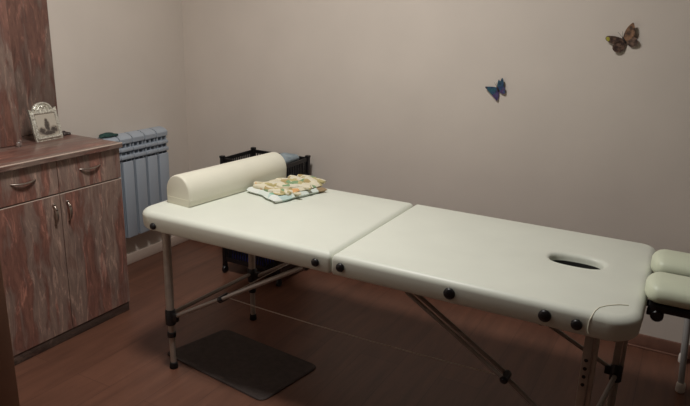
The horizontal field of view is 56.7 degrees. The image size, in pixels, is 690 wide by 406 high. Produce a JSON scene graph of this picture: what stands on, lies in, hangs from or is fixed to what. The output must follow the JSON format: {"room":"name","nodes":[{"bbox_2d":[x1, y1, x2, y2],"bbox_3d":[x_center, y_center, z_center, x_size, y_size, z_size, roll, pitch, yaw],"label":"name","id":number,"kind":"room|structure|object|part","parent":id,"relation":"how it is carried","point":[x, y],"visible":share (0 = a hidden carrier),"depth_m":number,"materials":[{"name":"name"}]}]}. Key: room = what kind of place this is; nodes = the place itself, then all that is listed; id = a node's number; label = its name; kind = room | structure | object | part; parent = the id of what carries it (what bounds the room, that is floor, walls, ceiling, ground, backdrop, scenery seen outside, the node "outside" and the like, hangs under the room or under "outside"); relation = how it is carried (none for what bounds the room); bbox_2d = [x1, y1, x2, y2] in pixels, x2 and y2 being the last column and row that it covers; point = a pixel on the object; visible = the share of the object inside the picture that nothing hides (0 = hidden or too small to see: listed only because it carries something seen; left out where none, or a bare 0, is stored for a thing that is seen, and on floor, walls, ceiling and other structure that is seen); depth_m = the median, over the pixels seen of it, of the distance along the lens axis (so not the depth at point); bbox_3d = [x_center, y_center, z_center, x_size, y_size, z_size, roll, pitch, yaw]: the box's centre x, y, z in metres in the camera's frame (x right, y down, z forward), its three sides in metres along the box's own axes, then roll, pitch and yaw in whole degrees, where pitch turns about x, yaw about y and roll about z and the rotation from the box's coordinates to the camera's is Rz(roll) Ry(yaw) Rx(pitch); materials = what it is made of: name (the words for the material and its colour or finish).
{"room":"massage room","nodes":[
{"label":"massage room","id":0,"kind":"room"},
{"bbox_2d":[21,0,188,253],"bbox_3d":[-2.627,-0.304,1.257,0.100,2.720,6.742,10,19,27],"label":"wall","id":1,"kind":"structure","parent":0,"point":[119,66],"depth_m":3.62,"materials":[{"name":"beige paint"}]},
{"bbox_2d":[0,0,57,147],"bbox_3d":[-1.549,-0.884,2.780,0.214,1.268,0.720,10,19,27],"label":"cabinet","id":2,"kind":"object","parent":1,"relation":"attached to","point":[27,79],"depth_m":3.06,"materials":[{"name":"laminate"}]},
{"bbox_3d":[-1.566,-0.832,2.607,0.018,1.262,0.386,10,19,27],"label":"cupboard door","id":3,"kind":"part","parent":2,"relation":"part of","materials":[{"name":"laminate"}]},
{"bbox_2d":[97,126,169,237],"bbox_3d":[-1.233,-0.118,3.811,0.085,0.618,0.484,10,19,27],"label":"radiator","id":4,"kind":"object","parent":1,"relation":"attached to","point":[144,159],"visible":0.66,"depth_m":3.78,"materials":[{"name":"grey metal"}]},
{"bbox_2d":[99,132,117,137],"bbox_3d":[-1.321,-0.382,3.567,0.052,0.022,0.130,10,19,27],"label":"cloth","id":5,"kind":"object","parent":4,"relation":"on","point":[107,134],"visible":1,"depth_m":3.54,"materials":[{"name":"green fabric"}]},
{"bbox_2d":[127,236,189,264],"bbox_3d":[-1.581,0.472,3.423,0.015,0.066,2.242,10,19,27],"label":"baseboard","id":6,"kind":"structure","parent":1,"relation":"attached to","point":[135,256],"depth_m":4.03,"materials":[{"name":"beige"}]},
{"bbox_2d":[15,240,689,405],"bbox_3d":[0.038,1.523,0.250,6.272,0.060,6.742,10,19,27],"label":"floor","id":7,"kind":"structure","parent":0,"point":[122,360],"depth_m":2.96,"materials":[{"name":"brown laminate"}]},
{"bbox_2d":[0,134,129,365],"bbox_3d":[-1.456,0.176,2.997,0.490,0.882,0.700,10,19,27],"label":"base cabinet","id":8,"kind":"object","parent":7,"relation":"on","point":[63,254],"visible":0.95,"depth_m":2.88,"materials":[{"name":"laminate"}]},
{"bbox_3d":[-1.327,-0.083,2.652,0.022,0.011,0.119,10,19,27],"label":"handle","id":9,"kind":"part","parent":8,"relation":"part of","materials":[{"name":"silver metal"}]},
{"bbox_3d":[-1.345,-0.075,2.661,0.018,0.144,0.334,10,19,27],"label":"drawer","id":10,"kind":"part","parent":8,"relation":"part of","materials":[{"name":"laminate"}]},
{"bbox_3d":[-1.357,0.313,2.776,0.018,0.652,0.334,10,19,27],"label":"cupboard door","id":11,"kind":"part","parent":8,"relation":"part of","materials":[{"name":"laminate"}]},
{"bbox_3d":[-1.267,0.054,2.810,0.028,0.096,0.012,10,19,27],"label":"handle","id":12,"kind":"part","parent":8,"relation":"part of","materials":[{"name":"silver metal"}]},
{"bbox_2d":[0,134,121,172],"bbox_3d":[-1.447,-0.234,2.877,0.484,0.025,0.700,10,19,27],"label":"countertop","id":13,"kind":"structure","parent":8,"relation":"on","point":[30,149],"depth_m":2.90,"materials":[{"name":"laminate"}]},
{"bbox_2d":[16,140,21,146],"bbox_3d":[-1.477,-0.271,2.897,0.022,0.032,0.025,10,19,27],"label":"trinket","id":14,"kind":"object","parent":13,"relation":"on","point":[19,143],"visible":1,"depth_m":2.89,"materials":[{"name":"silver"}]},
{"bbox_2d":[27,102,62,141],"bbox_3d":[-1.435,-0.391,3.054,0.083,0.180,0.158,10,19,27],"label":"picture frame","id":15,"kind":"object","parent":13,"relation":"on","point":[44,120],"visible":1,"depth_m":3.04,"materials":[{"name":"silver metal"}]},
{"bbox_3d":[-1.449,-0.358,2.994,0.040,0.124,0.018,10,19,27],"label":"moulding","id":16,"kind":"part","parent":15,"relation":"part of","materials":[{"name":"silver metal"}]},
{"bbox_3d":[-1.432,-0.430,3.040,0.017,0.017,0.128,9,18,23],"label":"moulding","id":17,"kind":"part","parent":15,"relation":"part of","materials":[{"name":"silver metal"}]},
{"bbox_2d":[34,112,58,136],"bbox_3d":[-1.421,-0.374,3.051,0.026,0.102,0.112,9,18,23],"label":"print","id":18,"kind":"object","parent":15,"relation":"attached to","point":[46,124],"depth_m":3.05},
{"bbox_3d":[-1.411,-0.315,3.062,0.017,0.017,0.128,9,18,23],"label":"moulding","id":19,"kind":"part","parent":15,"relation":"part of","materials":[{"name":"silver metal"}]},
{"bbox_3d":[-1.395,-0.390,3.108,0.040,0.124,0.018,10,19,27],"label":"moulding","id":20,"kind":"part","parent":15,"relation":"part of","materials":[{"name":"silver metal"}]},
{"bbox_3d":[-1.233,0.038,2.869,0.028,0.096,0.012,10,19,27],"label":"handle","id":21,"kind":"part","parent":8,"relation":"part of","materials":[{"name":"silver metal"}]},
{"bbox_3d":[-1.179,-0.156,2.952,0.018,0.144,0.348,10,19,27],"label":"drawer","id":22,"kind":"part","parent":8,"relation":"part of","materials":[{"name":"laminate"}]},
{"bbox_3d":[-1.165,-0.163,2.938,0.022,0.011,0.119,10,19,27],"label":"handle","id":23,"kind":"part","parent":8,"relation":"part of","materials":[{"name":"silver metal"}]},
{"bbox_3d":[-1.191,0.232,3.067,0.018,0.652,0.348,10,19,27],"label":"cupboard door","id":24,"kind":"part","parent":8,"relation":"part of","materials":[{"name":"laminate"}]},
{"bbox_2d":[167,330,315,400],"bbox_3d":[-0.465,0.702,2.862,0.610,0.006,0.353,13,20,34],"label":"floor mat","id":25,"kind":"object","parent":7,"relation":"on","point":[258,370],"visible":0.88,"depth_m":2.83,"materials":[{"name":"grey rubber"}]},
{"bbox_2d":[219,147,310,286],"bbox_3d":[-0.465,0.070,3.758,0.413,0.712,0.338,10,19,27],"label":"storage cart","id":26,"kind":"object","parent":7,"relation":"on","point":[302,166],"visible":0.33,"depth_m":3.69,"materials":[{"name":"black plastic"}]},
{"bbox_3d":[-0.704,0.047,3.715,0.026,0.657,0.026,10,19,27],"label":"post","id":27,"kind":"part","parent":26,"relation":"part of","materials":[{"name":"black plastic"}]},
{"bbox_2d":[232,250,273,265],"bbox_3d":[-0.512,0.287,3.840,0.252,0.082,0.261,10,19,27],"label":"fabric bag","id":28,"kind":"object","parent":26,"relation":"in","point":[232,250],"visible":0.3,"depth_m":3.73,"materials":[{"name":"black fabric"}]},
{"bbox_2d":[226,248,294,273],"bbox_3d":[-0.471,0.291,3.823,0.395,0.100,0.300,10,19,27],"label":"basket","id":29,"kind":"object","parent":26,"relation":"on","point":[229,258],"depth_m":3.71,"materials":[{"name":"black plastic"}]},
{"bbox_2d":[223,149,306,177],"bbox_3d":[-0.457,-0.205,3.677,0.395,0.115,0.300,10,19,27],"label":"basket","id":30,"kind":"object","parent":26,"relation":"on","point":[300,166],"depth_m":3.67,"materials":[{"name":"black plastic"}]},
{"bbox_3d":[-0.364,0.109,3.539,0.026,0.657,0.026,10,19,27],"label":"post","id":31,"kind":"part","parent":26,"relation":"part of","materials":[{"name":"black plastic"}]},
{"bbox_3d":[-0.224,0.040,3.786,0.026,0.657,0.026,10,19,27],"label":"post","id":32,"kind":"part","parent":26,"relation":"part of","materials":[{"name":"black plastic"}]},
{"bbox_3d":[-0.373,-0.160,3.636,0.117,0.042,0.241,10,19,27],"label":"folded cloth","id":33,"kind":"object","parent":26,"relation":"in","visible":0},
{"bbox_3d":[-0.369,-0.202,3.626,0.127,0.041,0.256,10,19,27],"label":"folded cloth","id":34,"kind":"object","parent":33,"relation":"on","visible":0},
{"bbox_2d":[280,153,298,163],"bbox_3d":[-0.370,-0.243,3.616,0.123,0.038,0.251,10,19,27],"label":"folded cloth","id":35,"kind":"object","parent":34,"relation":"on","point":[288,157],"visible":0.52,"depth_m":3.64,"materials":[{"name":"fabric"}]},
{"bbox_2d":[142,188,689,405],"bbox_3d":[0.327,0.437,2.500,2.356,0.766,0.766,10,19,27],"label":"massage table","id":36,"kind":"object","parent":7,"relation":"on","point":[595,287],"visible":0.97,"depth_m":2.26,"materials":[{"name":"white leather"}]},
{"bbox_3d":[-0.778,0.095,2.592,0.028,0.028,0.018,10,19,27],"label":"knob","id":37,"kind":"part","parent":36,"relation":"part of","materials":[{"name":"black plastic"}]},
{"bbox_3d":[-0.737,0.299,2.671,0.035,0.386,0.034,10,19,27],"label":"leg","id":38,"kind":"part","parent":36,"relation":"part of","materials":[{"name":"metal"}]},
{"bbox_2d":[167,152,286,207],"bbox_3d":[-0.520,-0.122,2.924,0.148,0.128,0.636,13,20,32],"label":"bolster","id":39,"kind":"object","parent":36,"relation":"on","point":[204,185],"visible":0.98,"depth_m":2.81,"materials":[{"name":"beige leather"}]},
{"bbox_3d":[-0.457,0.172,3.131,0.035,0.386,0.034,10,19,27],"label":"leg","id":40,"kind":"part","parent":36,"relation":"part of","materials":[{"name":"metal"}]},
{"bbox_3d":[-0.282,0.047,2.746,0.940,0.081,0.753,10,19,27],"label":"cushion panel","id":41,"kind":"part","parent":36,"relation":"part of","materials":[{"name":"white leather"}]},
{"bbox_2d":[247,174,326,202],"bbox_3d":[-0.241,-0.075,2.927,0.365,0.051,0.261,-13,22,-41],"label":"folded cloth","id":42,"kind":"object","parent":36,"relation":"on","point":[277,190],"visible":1,"depth_m":2.87,"materials":[{"name":"multicoloured fabric"}]},
{"bbox_3d":[-0.105,0.208,2.240,0.030,0.030,0.018,10,19,27],"label":"knob","id":43,"kind":"part","parent":36,"relation":"part of","materials":[{"name":"black plastic"}]},
{"bbox_3d":[-0.017,0.222,2.194,0.032,0.032,0.018,10,19,27],"label":"knob","id":44,"kind":"part","parent":36,"relation":"part of","materials":[{"name":"black plastic"}]},
{"bbox_3d":[0.328,0.286,2.016,0.038,0.038,0.018,10,19,27],"label":"knob","id":45,"kind":"part","parent":36,"relation":"part of","materials":[{"name":"black plastic"}]},
{"bbox_3d":[0.563,0.202,2.309,0.984,0.081,0.753,10,19,27],"label":"cushion panel","id":46,"kind":"part","parent":36,"relation":"part of","materials":[{"name":"white leather"}]},
{"bbox_3d":[0.587,0.332,1.881,0.038,0.038,0.018,10,19,27],"label":"knob","id":47,"kind":"part","parent":36,"relation":"part of","materials":[{"name":"black plastic"}]},
{"bbox_3d":[0.666,0.350,1.841,0.033,0.033,0.018,10,19,27],"label":"knob","id":48,"kind":"part","parent":36,"relation":"part of","materials":[{"name":"black plastic"}]},
{"bbox_3d":[0.725,0.570,1.936,0.041,0.404,0.026,10,19,27],"label":"leg","id":49,"kind":"part","parent":36,"relation":"part of","materials":[{"name":"metal"}]},
{"bbox_3d":[1.038,0.449,2.375,0.041,0.404,0.026,10,19,27],"label":"leg","id":50,"kind":"part","parent":36,"relation":"part of","materials":[{"name":"metal"}]},
{"bbox_3d":[0.943,0.338,1.946,0.049,0.038,0.032,10,19,27],"label":"cam lever","id":51,"kind":"part","parent":36,"relation":"part of","materials":[{"name":"black plastic"}]},
{"bbox_2d":[675,318,689,392],"bbox_3d":[1.684,0.549,2.674,0.510,0.530,0.317,10,19,27],"label":"folding stand","id":52,"kind":"object","parent":7,"relation":"on","point":[680,386],"visible":0.92,"depth_m":2.68,"materials":[{"name":"grey metal"}]},
{"bbox_2d":[182,0,689,344],"bbox_3d":[1.674,-0.590,2.662,6.072,2.720,0.100,10,19,27],"label":"wall","id":53,"kind":"structure","parent":0,"point":[386,99],"depth_m":3.23,"materials":[{"name":"beige paint"}]},
{"bbox_2d":[485,78,504,99],"bbox_3d":[0.735,-0.558,3.131,0.100,0.112,0.018,10,19,27],"label":"butterfly decoration","id":54,"kind":"object","parent":53,"relation":"attached to","point":[494,91],"visible":1,"depth_m":3.13,"materials":[{"name":"blue"}]},
{"bbox_2d":[331,272,689,359],"bbox_3d":[1.611,0.728,2.983,6.052,0.010,0.010,10,19,27],"label":"trim","id":55,"kind":"structure","parent":53,"relation":"attached to","point":[658,351],"depth_m":3.05,"materials":[{"name":"brown wood"}]},
{"bbox_2d":[605,23,637,52],"bbox_3d":[1.216,-0.726,2.808,0.135,0.129,0.022,10,19,27],"label":"butterfly decoration","id":56,"kind":"object","parent":53,"relation":"attached to","point":[619,44],"visible":1,"depth_m":2.81,"materials":[{"name":"brown"}]},
{"bbox_2d":[623,333,689,357],"bbox_3d":[1.615,0.697,2.986,6.057,0.066,0.014,10,19,27],"label":"baseboard","id":57,"kind":"structure","parent":53,"relation":"attached to","point":[651,342],"depth_m":3.04,"materials":[{"name":"brown wood"}]},
{"bbox_3d":[-1.546,-0.423,1.768,1.292,2.720,0.100,10,19,27],"label":"wall","id":58,"kind":"structure","parent":0,"visible":0},
{"bbox_2d":[0,259,19,405],"bbox_3d":[-0.965,-0.015,1.542,0.184,2.100,0.125,10,19,27],"label":"trim","id":59,"kind":"structure","parent":58,"relation":"attached to","point":[9,396],"depth_m":1.66,"materials":[{"name":"brown wood"}]}
]}

